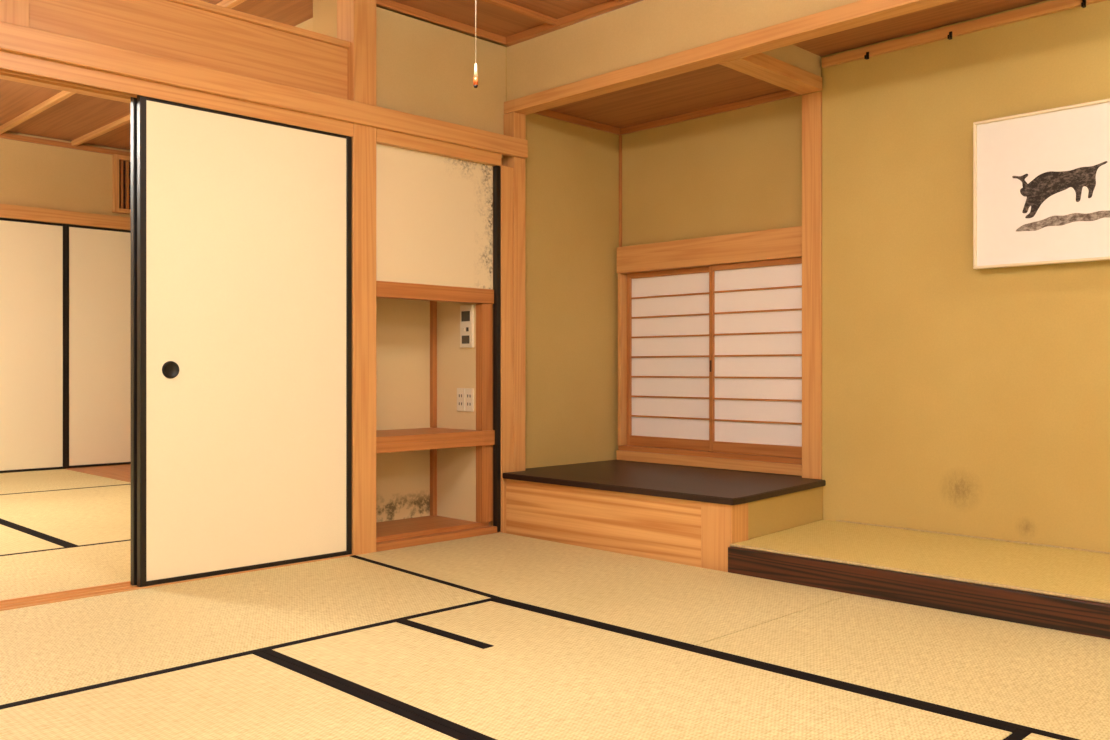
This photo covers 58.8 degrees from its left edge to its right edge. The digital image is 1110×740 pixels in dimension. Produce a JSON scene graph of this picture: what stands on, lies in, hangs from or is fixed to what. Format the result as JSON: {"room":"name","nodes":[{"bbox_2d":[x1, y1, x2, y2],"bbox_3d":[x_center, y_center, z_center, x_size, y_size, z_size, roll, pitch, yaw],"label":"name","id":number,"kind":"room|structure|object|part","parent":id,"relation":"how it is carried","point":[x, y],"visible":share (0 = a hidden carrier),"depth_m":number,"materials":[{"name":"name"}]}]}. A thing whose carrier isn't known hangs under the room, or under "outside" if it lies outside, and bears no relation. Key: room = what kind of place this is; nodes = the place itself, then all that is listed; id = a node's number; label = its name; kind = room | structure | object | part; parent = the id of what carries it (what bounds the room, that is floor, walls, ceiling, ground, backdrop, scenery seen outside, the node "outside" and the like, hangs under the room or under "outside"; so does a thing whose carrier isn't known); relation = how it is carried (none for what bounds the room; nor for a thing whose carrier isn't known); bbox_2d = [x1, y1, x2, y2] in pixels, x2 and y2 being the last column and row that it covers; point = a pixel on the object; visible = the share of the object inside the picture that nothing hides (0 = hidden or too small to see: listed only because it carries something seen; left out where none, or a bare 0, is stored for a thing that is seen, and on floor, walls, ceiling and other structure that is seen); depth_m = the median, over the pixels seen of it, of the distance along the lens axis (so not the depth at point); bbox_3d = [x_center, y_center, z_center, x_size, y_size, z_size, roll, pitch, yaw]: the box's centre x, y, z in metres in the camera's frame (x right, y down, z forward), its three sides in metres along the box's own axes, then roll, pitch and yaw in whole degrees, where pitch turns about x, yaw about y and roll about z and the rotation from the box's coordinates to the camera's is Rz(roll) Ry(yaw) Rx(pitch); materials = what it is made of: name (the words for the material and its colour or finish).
{"room":"traditional dwelling","nodes":[
{"label":"traditional dwelling","id":0,"kind":"room"},
{"bbox_2d":[0,131,130,472],"bbox_3d":[-5.046,-0.507,6.884,5.200,2.705,0.080,0,0,-45],"label":"wall","id":1,"kind":"structure","parent":0,"point":[31,174],"depth_m":7.88,"materials":[{"name":"beige paint"}]},
{"bbox_2d":[0,218,65,472],"bbox_3d":[-4.271,-0.181,7.577,0.955,1.962,0.028,0,0,-45],"label":"door","id":2,"kind":"structure","parent":1,"relation":"in","point":[32,253],"depth_m":7.72,"materials":[{"name":"paper"}]},
{"bbox_2d":[0,133,130,230],"bbox_3d":[-5.003,-1.492,6.842,5.200,0.655,0.040,0,0,-45],"label":"trim","id":3,"kind":"structure","parent":1,"relation":"attached to","point":[7,211],"depth_m":7.88,"materials":[{"name":"brown wood"}]},
{"bbox_2d":[66,224,130,467],"bbox_3d":[-3.596,-0.182,8.252,0.955,1.959,0.028,0,0,-45],"label":"door","id":4,"kind":"structure","parent":1,"relation":"in","point":[98,260],"depth_m":8.09,"materials":[{"name":"paper"}]},
{"bbox_2d":[113,154,130,214],"bbox_3d":[-3.433,-1.540,8.400,0.645,0.480,0.053,0,0,-45],"label":"air vent","id":5,"kind":"object","parent":1,"relation":"attached to","point":[121,163],"visible":0.26,"depth_m":8.21,"materials":[{"name":"brown wood"}]},
{"bbox_2d":[67,464,130,484],"bbox_3d":[-3.009,0.821,7.708,1.155,0.049,1.556,0,0,-45],"label":"boards","id":6,"kind":"object","parent":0,"point":[118,472],"visible":0.2,"depth_m":7.67,"materials":[{"name":"brown wood"}]},
{"bbox_2d":[0,0,572,150],"bbox_3d":[-3.372,-1.840,5.252,5.260,0.080,4.756,0,0,-45],"label":"ceiling","id":7,"kind":"structure","parent":0,"point":[28,109],"depth_m":6.96,"materials":[{"name":"brown wood"}]},
{"bbox_2d":[295,0,336,37],"bbox_3d":[-2.164,-0.497,6.514,1.132,2.685,4.849,0,0,-21],"label":"wall","id":8,"kind":"structure","parent":0,"point":[324,20],"depth_m":4.62,"materials":[{"name":"beige paint"}]},
{"bbox_2d":[376,6,618,468],"bbox_3d":[-1.573,-0.507,3.666,5.560,2.705,0.110,0,0,-45],"label":"wall","id":9,"kind":"structure","parent":0,"point":[425,69],"depth_m":5.19,"materials":[{"name":"paint"}]},
{"bbox_2d":[131,97,136,585],"bbox_3d":[-1.244,-0.104,3.950,0.894,1.804,0.030,0,0,-45],"label":"door","id":10,"kind":"structure","parent":9,"relation":"in","point":[133,100],"depth_m":3.63,"materials":[{"name":"wood"}]},
{"bbox_2d":[0,0,349,98],"bbox_3d":[-2.212,-1.340,2.976,3.680,0.560,0.102,0,0,-45],"label":"transom panel","id":11,"kind":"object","parent":9,"relation":"attached to","point":[194,32],"depth_m":3.80,"materials":[{"name":"brown wood"}]},
{"bbox_2d":[0,50,352,136],"bbox_3d":[-2.217,-1.029,2.981,3.680,0.062,0.142,0,0,-45],"label":"trim","id":12,"kind":"structure","parent":9,"relation":"attached to","point":[14,67],"depth_m":3.58,"materials":[{"name":"brown wood"}]},
{"bbox_2d":[0,554,353,610],"bbox_3d":[-2.216,0.821,2.980,3.680,0.049,0.146,0,0,-45],"label":"trim","id":13,"kind":"structure","parent":9,"relation":"attached to","point":[40,599],"depth_m":3.52,"materials":[{"name":"brown wood"}]},
{"bbox_2d":[137,95,351,586],"bbox_3d":[-1.205,-0.104,3.928,0.907,1.804,0.030,0,0,-45],"label":"door","id":14,"kind":"structure","parent":9,"relation":"in","point":[244,223],"depth_m":3.88,"materials":[{"name":"paper"}]},
{"bbox_3d":[-1.435,0.003,3.681,0.066,0.066,0.006,0,0,-45],"label":"finger pull","id":15,"kind":"part","parent":14,"relation":"part of","materials":[{"name":"black metal"}]},
{"bbox_2d":[0,21,527,158],"bbox_3d":[-1.806,-1.100,3.282,4.688,0.090,0.035,0,0,-45],"label":"trim","id":16,"kind":"structure","parent":9,"relation":"attached to","point":[17,39],"depth_m":3.83,"materials":[{"name":"brown wood"}]},
{"bbox_2d":[489,166,512,532],"bbox_3d":[-0.267,-0.077,4.899,0.078,1.845,0.094,0,0,-45],"label":"trim","id":17,"kind":"structure","parent":9,"relation":"attached to","point":[506,172],"depth_m":4.86,"materials":[{"name":"brown wood"}]},
{"bbox_2d":[376,0,641,46],"bbox_3d":[-0.016,-1.637,1.454,4.634,0.035,5.279,0,0,-45],"label":"trim","id":18,"kind":"structure","parent":9,"relation":"attached to","point":[611,5],"depth_m":4.61,"materials":[{"name":"brown wood"}]},
{"bbox_2d":[502,112,524,471],"bbox_3d":[-0.217,-0.216,4.961,0.080,2.123,0.117,0,0,-45],"label":"trim","id":19,"kind":"structure","parent":9,"relation":"attached to","point":[514,123],"depth_m":4.92,"materials":[{"name":"brown wood"}]},
{"bbox_2d":[392,0,623,36],"bbox_3d":[-0.016,-1.660,1.455,4.635,0.060,5.280,0,0,-45],"label":"ceiling","id":20,"kind":"structure","parent":0,"point":[505,18],"depth_m":4.55,"materials":[{"name":"brown wood"}]},
{"bbox_2d":[473,0,477,87],"bbox_3d":[-0.226,-1.179,2.206,0.504,0.952,0.504,0,0,-45],"label":"pull cord","id":21,"kind":"object","parent":20,"relation":"hanging from","point":[475,80],"visible":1,"depth_m":2.46,"materials":[{"name":"white fabric"}]},
{"bbox_3d":[-0.198,-0.718,2.461,0.012,0.020,0.012,0,0,-45],"label":"pull cord knob","id":22,"kind":"part","parent":21,"relation":"part of","materials":[{"name":"orange plastic"}]},
{"bbox_3d":[-0.198,-1.040,2.461,0.002,0.560,0.002,0,0,22],"label":"pull cord","id":23,"kind":"part","parent":21,"relation":"part of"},
{"bbox_2d":[547,64,786,128],"bbox_3d":[0.531,-1.367,4.851,0.789,0.025,1.250,0,0,-45],"label":"ceiling","id":24,"kind":"structure","parent":0,"point":[716,85],"depth_m":4.90,"materials":[{"name":"brown wood"}]},
{"bbox_2d":[507,0,859,100],"bbox_3d":[1.646,-1.480,3.117,5.280,0.279,0.065,0,0,45],"label":"wall","id":25,"kind":"structure","parent":0,"point":[645,30],"depth_m":4.36,"materials":[{"name":"beige paint"}]},
{"bbox_2d":[504,0,956,114],"bbox_3d":[1.643,-1.310,3.113,0.095,0.060,5.279,0,0,-45],"label":"lintel beam","id":26,"kind":"structure","parent":25,"relation":"attached to","point":[862,12],"depth_m":4.01,"materials":[{"name":"brown wood"}]},
{"bbox_2d":[622,57,821,537],"bbox_3d":[0.863,-0.507,5.120,0.060,2.705,1.340,0,0,-45],"label":"wall","id":27,"kind":"structure","parent":0,"point":[739,170],"depth_m":5.11,"materials":[{"name":"yellow paint"}]},
{"bbox_2d":[619,135,621,246],"bbox_3d":[0.369,-0.405,5.559,0.014,1.828,0.015,0,0,-45],"label":"trim","id":28,"kind":"structure","parent":27,"relation":"attached to","point":[620,136],"depth_m":5.55,"materials":[{"name":"brown wood"}]},
{"bbox_2d":[533,90,812,134],"bbox_3d":[0.527,-1.337,4.854,0.788,0.034,1.238,0,0,-45],"label":"trim","id":29,"kind":"structure","parent":27,"relation":"attached to","point":[784,94],"depth_m":5.20,"materials":[{"name":"brown wood"}]},
{"bbox_2d":[617,445,801,475],"bbox_3d":[0.805,0.468,5.112,0.099,0.080,1.209,0,0,-45],"label":"sill","id":30,"kind":"structure","parent":27,"relation":"attached to","point":[672,456],"depth_m":5.05,"materials":[{"name":"brown wood"}]},
{"bbox_2d":[617,226,801,273],"bbox_3d":[0.805,-0.608,5.112,0.099,0.145,1.209,0,0,-45],"label":"beam","id":31,"kind":"structure","parent":27,"relation":"attached to","point":[781,243],"depth_m":5.05,"materials":[{"name":"brown wood"}]},
{"bbox_2d":[618,257,801,457],"bbox_3d":[0.809,-0.053,5.116,0.089,0.961,1.208,0,0,-45],"label":"window","id":32,"kind":"structure","parent":27,"relation":"in","point":[710,445],"depth_m":5.28,"materials":[{"name":"brown wood"}]},
{"bbox_3d":[0.631,-0.053,5.321,0.028,0.961,0.622,0,0,-45],"label":"shoji frame","id":33,"kind":"part","parent":32,"relation":"part of","materials":[{"name":"white paper"}]},
{"bbox_2d":[631,292,708,419],"bbox_3d":[0.631,-0.067,5.320,0.010,0.668,0.578,0,0,-45],"label":"bars","id":34,"kind":"object","parent":32,"relation":"attached to","point":[705,292],"visible":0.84,"depth_m":5.32,"materials":[{"name":"brown wood"}]},
{"bbox_2d":[632,272,708,439],"bbox_3d":[0.635,-0.067,5.324,0.001,0.878,0.578,0,0,-45],"label":"paper","id":35,"kind":"object","parent":32,"relation":"attached to","point":[697,282],"visible":0.93,"depth_m":5.33,"materials":[{"name":"white paper"}]},
{"bbox_3d":[1.015,-0.053,4.888,0.028,0.961,0.593,0,0,-45],"label":"shoji frame","id":36,"kind":"part","parent":32,"relation":"part of","materials":[{"name":"white paper"}]},
{"bbox_2d":[714,285,801,424],"bbox_3d":[1.014,-0.067,4.887,0.010,0.668,0.549,0,0,-45],"label":"bars","id":37,"kind":"object","parent":32,"relation":"attached to","point":[798,286],"visible":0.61,"depth_m":4.88,"materials":[{"name":"brown wood"}]},
{"bbox_2d":[715,264,801,446],"bbox_3d":[1.019,-0.067,4.891,0.001,0.878,0.549,0,0,-45],"label":"paper","id":38,"kind":"object","parent":32,"relation":"attached to","point":[781,275],"visible":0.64,"depth_m":4.89,"materials":[{"name":"white paper"}]},
{"bbox_2d":[761,44,820,76],"bbox_3d":[0.960,-1.390,4.336,0.668,0.100,0.085,0,0,-45],"label":"wall","id":39,"kind":"structure","parent":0,"point":[791,54],"depth_m":4.41,"materials":[{"name":"beige paint"}]},
{"bbox_2d":[720,53,821,94],"bbox_3d":[0.958,-1.310,4.331,0.657,0.060,0.110,0,0,-45],"label":"beam","id":40,"kind":"structure","parent":39,"relation":"attached to","point":[761,66],"depth_m":4.31,"materials":[{"name":"brown wood"}]},
{"bbox_2d":[753,520,833,538],"bbox_3d":[1.019,0.747,4.270,0.678,0.107,0.071,0,0,-45],"label":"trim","id":41,"kind":"structure","parent":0,"point":[819,522],"depth_m":4.33,"materials":[{"name":"brown wood"}]},
{"bbox_2d":[793,0,1046,56],"bbox_3d":[2.381,-1.435,2.908,0.680,0.070,3.945,0,0,-45],"label":"ceiling","id":42,"kind":"structure","parent":0,"point":[957,11],"depth_m":4.12,"materials":[{"name":"brown wood"}]},
{"bbox_2d":[822,0,1109,551],"bbox_3d":[2.687,-0.507,3.210,0.180,2.705,3.939,0,0,-45],"label":"wall","id":43,"kind":"structure","parent":0,"point":[958,398],"depth_m":4.12,"materials":[{"name":"yellow paint"}]},
{"bbox_2d":[802,91,821,478],"bbox_3d":[1.233,-0.385,4.614,0.129,1.788,0.099,0,0,-45],"label":"wooden post","id":44,"kind":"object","parent":43,"relation":"attached to","point":[811,103],"depth_m":4.56,"materials":[{"name":"brown wood"}]},
{"bbox_2d":[864,52,868,59],"bbox_3d":[1.374,-1.383,4.344,0.026,0.034,0.012,0,0,-45],"label":"hook","id":45,"kind":"object","parent":43,"relation":"attached to","point":[866,56],"visible":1,"depth_m":4.34,"materials":[{"name":"metal"}]},
{"bbox_2d":[947,31,951,39],"bbox_3d":[1.635,-1.383,4.082,0.026,0.034,0.012,0,0,-45],"label":"hook","id":46,"kind":"object","parent":43,"relation":"attached to","point":[949,36],"visible":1,"depth_m":4.08,"materials":[{"name":"metal"}]},
{"bbox_2d":[822,0,1105,67],"bbox_3d":[2.618,-1.404,3.133,0.024,0.042,3.928,0,0,-45],"label":"trim","id":47,"kind":"structure","parent":43,"relation":"attached to","point":[1054,6],"depth_m":4.07,"materials":[{"name":"brown wood"}]},
{"bbox_2d":[973,98,1109,268],"bbox_3d":[1.943,-0.703,3.764,0.030,0.595,0.675,0,0,-45],"label":"painting","id":48,"kind":"object","parent":43,"relation":"attached to","point":[1041,179],"visible":1,"depth_m":3.82,"materials":[{"name":"white paper"}]},
{"bbox_2d":[1081,0,1085,7],"bbox_3d":[1.996,-1.383,3.721,0.026,0.034,0.012,0,0,-45],"label":"hook","id":49,"kind":"object","parent":43,"relation":"attached to","point":[1083,4],"visible":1,"depth_m":3.72,"materials":[{"name":"metal"}]},
{"bbox_3d":[-1.379,0.882,3.429,5.700,0.075,10.200,0,0,-45],"label":"floor","id":50,"kind":"structure","parent":0,"visible":0},
{"bbox_2d":[0,521,70,554],"bbox_3d":[-3.284,0.822,4.911,0.898,0.046,2.228,0,0,-45],"label":"mat","id":51,"kind":"object","parent":50,"relation":"on","point":[13,539],"visible":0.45,"depth_m":4.57,"materials":[{"name":"beige fabric"}]},
{"bbox_2d":[0,485,130,545],"bbox_3d":[-2.563,0.822,5.632,1.138,0.046,2.228,0,0,-45],"label":"mat","id":52,"kind":"object","parent":50,"relation":"on","point":[83,516],"visible":0.43,"depth_m":5.45,"materials":[{"name":"beige wicker"}]},
{"bbox_2d":[0,539,130,599],"bbox_3d":[-1.853,0.822,4.108,1.788,0.046,0.928,0,0,-45],"label":"mat","id":53,"kind":"object","parent":50,"relation":"on","point":[23,574],"visible":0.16,"depth_m":3.93,"materials":[{"name":"beige wicker"}]},
{"bbox_2d":[0,469,130,494],"bbox_3d":[-4.089,0.822,6.705,1.898,0.046,1.444,0,0,-45],"label":"mat","id":54,"kind":"object","parent":50,"relation":"on","point":[58,479],"visible":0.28,"depth_m":7.00,"materials":[{"name":"beige fabric"}]},
{"bbox_2d":[0,651,476,739],"bbox_3d":[-0.529,0.822,1.861,0.883,0.046,1.738,0,0,-45],"label":"mat","id":55,"kind":"object","parent":50,"relation":"on","point":[261,695],"visible":1,"depth_m":2.30,"materials":[{"name":"beige plant"}]},
{"bbox_2d":[0,556,496,709],"bbox_3d":[-1.169,0.822,3.187,1.853,0.046,1.038,0,0,-45],"label":"mat","id":56,"kind":"object","parent":50,"relation":"on","point":[56,649],"visible":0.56,"depth_m":3.13,"materials":[{"name":"beige plant"}]},
{"bbox_2d":[337,0,375,554],"bbox_3d":[-0.870,-0.388,4.319,0.118,2.465,0.132,0,0,-45],"label":"wooden pillar","id":57,"kind":"structure","parent":50,"relation":"on","point":[356,19],"depth_m":4.27,"materials":[{"name":"brown wood"}]},
{"bbox_2d":[376,143,500,551],"bbox_3d":[-0.686,-0.077,4.740,0.736,1.845,0.462,0,0,-45],"label":"shelving unit","id":58,"kind":"object","parent":50,"relation":"on","point":[438,218],"visible":0.72,"depth_m":4.82,"materials":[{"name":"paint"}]},
{"bbox_2d":[376,428,483,452],"bbox_3d":[-0.709,0.336,4.695,0.637,0.072,0.392,0,0,-45],"label":"shelf","id":59,"kind":"object","parent":58,"relation":"attached to","point":[388,440],"depth_m":4.60,"materials":[{"name":"brown wood"}]},
{"bbox_3d":[-0.622,0.201,5.042,0.026,1.099,0.026,0,0,-45],"label":"corner post","id":60,"kind":"part","parent":58,"relation":"part of","materials":[{"name":"brown wood"}]},
{"bbox_3d":[-0.561,-0.695,4.597,0.708,0.610,0.015,0,0,-45],"label":"panel","id":61,"kind":"part","parent":58,"relation":"part of","materials":[{"name":"paper"}]},
{"bbox_2d":[376,128,501,165],"bbox_3d":[-0.555,-1.027,4.610,0.735,0.058,0.095,0,0,-45],"label":"trim","id":62,"kind":"structure","parent":58,"relation":"on","point":[384,137],"depth_m":4.55,"materials":[{"name":"brown wood"}]},
{"bbox_2d":[457,388,464,410],"bbox_3d":[-0.468,0.152,4.899,0.010,0.115,0.060,0,0,-45],"label":"wall outlet","id":63,"kind":"object","parent":58,"relation":"attached to","point":[460,391],"visible":1,"depth_m":4.89,"materials":[{"name":"white plastic"}]},
{"bbox_2d":[460,305,473,347],"bbox_3d":[-0.435,-0.210,4.859,0.020,0.210,0.093,0,0,-45],"label":"wall thermostat","id":64,"kind":"object","parent":58,"relation":"attached to","point":[466,311],"visible":1,"depth_m":4.85,"materials":[{"name":"white plastic"}]},
{"bbox_2d":[465,388,473,411],"bbox_3d":[-0.422,0.152,4.853,0.010,0.115,0.060,0,0,-45],"label":"wall outlet","id":65,"kind":"object","parent":58,"relation":"attached to","point":[469,392],"visible":1,"depth_m":4.85,"materials":[{"name":"white plastic"}]},
{"bbox_3d":[-0.347,0.215,4.835,0.068,1.068,0.049,0,0,-45],"label":"post","id":66,"kind":"part","parent":58,"relation":"part of","materials":[{"name":"brown wood"}]},
{"bbox_2d":[350,532,850,646],"bbox_3d":[0.060,0.822,3.829,0.948,0.046,1.868,0,0,-45],"label":"mat","id":67,"kind":"object","parent":50,"relation":"on","point":[676,603],"visible":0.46,"depth_m":3.62,"materials":[{"name":"beige plant"}]},
{"bbox_2d":[262,600,1016,739],"bbox_3d":[0.099,0.821,2.489,0.888,0.047,1.738,0,0,-45],"label":"mat","id":68,"kind":"object","parent":50,"relation":"on","point":[544,675],"depth_m":2.47,"materials":[{"name":"beige plant"}]},
{"bbox_3d":[-0.339,0.799,2.977,0.040,0.002,0.420,0,0,-45],"label":"tatami cloth strip","id":69,"kind":"part","parent":68,"relation":"part of","materials":[{"name":"black fabric"}]},
{"bbox_2d":[503,460,825,571],"bbox_3d":[0.533,0.677,4.721,0.960,0.335,1.433,0,0,-45],"label":"platform","id":70,"kind":"object","parent":50,"relation":"on","point":[686,515],"visible":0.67,"depth_m":4.35,"materials":[{"name":"brown wood"}]},
{"bbox_3d":[0.188,0.692,4.442,0.023,0.307,1.188,0,0,-45],"label":"panel","id":71,"kind":"part","parent":70,"relation":"part of","materials":[{"name":"brown wood"}]},
{"bbox_3d":[0.688,0.692,3.994,0.118,0.307,0.150,0,0,-45],"label":"post","id":72,"kind":"part","parent":70,"relation":"part of","materials":[{"name":"brown wood"}]},
{"bbox_3d":[0.995,0.615,4.272,0.028,0.154,0.712,0,0,40],"label":"panel","id":73,"kind":"part","parent":70,"relation":"part of","materials":[{"name":"yellow paint"}]},
{"bbox_2d":[690,594,1109,739],"bbox_3d":[1.368,0.822,2.521,0.948,0.046,1.828,0,0,-45],"label":"mat","id":74,"kind":"object","parent":50,"relation":"on","point":[1051,683],"visible":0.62,"depth_m":2.70,"materials":[{"name":"beige plant"}]},
{"bbox_2d":[728,546,1109,638],"bbox_3d":[2.107,0.772,2.575,3.862,0.145,0.178,0,0,45],"label":"platform edge","id":75,"kind":"object","parent":50,"relation":"on","point":[1090,618],"visible":0.49,"depth_m":3.29,"materials":[{"name":"brown wood"}]},
{"bbox_2d":[730,520,1109,603],"bbox_3d":[2.352,0.693,2.820,0.843,0.013,3.862,0,0,-45],"label":"mat","id":76,"kind":"object","parent":75,"relation":"on","point":[1075,573],"depth_m":3.65,"materials":[{"name":"beige wicker"}]},
{"bbox_2d":[1003,729,1057,739],"bbox_3d":[0.712,0.822,1.250,1.773,0.046,0.878,0,0,-45],"label":"mat","id":77,"kind":"object","parent":50,"relation":"on","point":[1019,734],"visible":1,"depth_m":2.14,"materials":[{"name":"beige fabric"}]}
]}

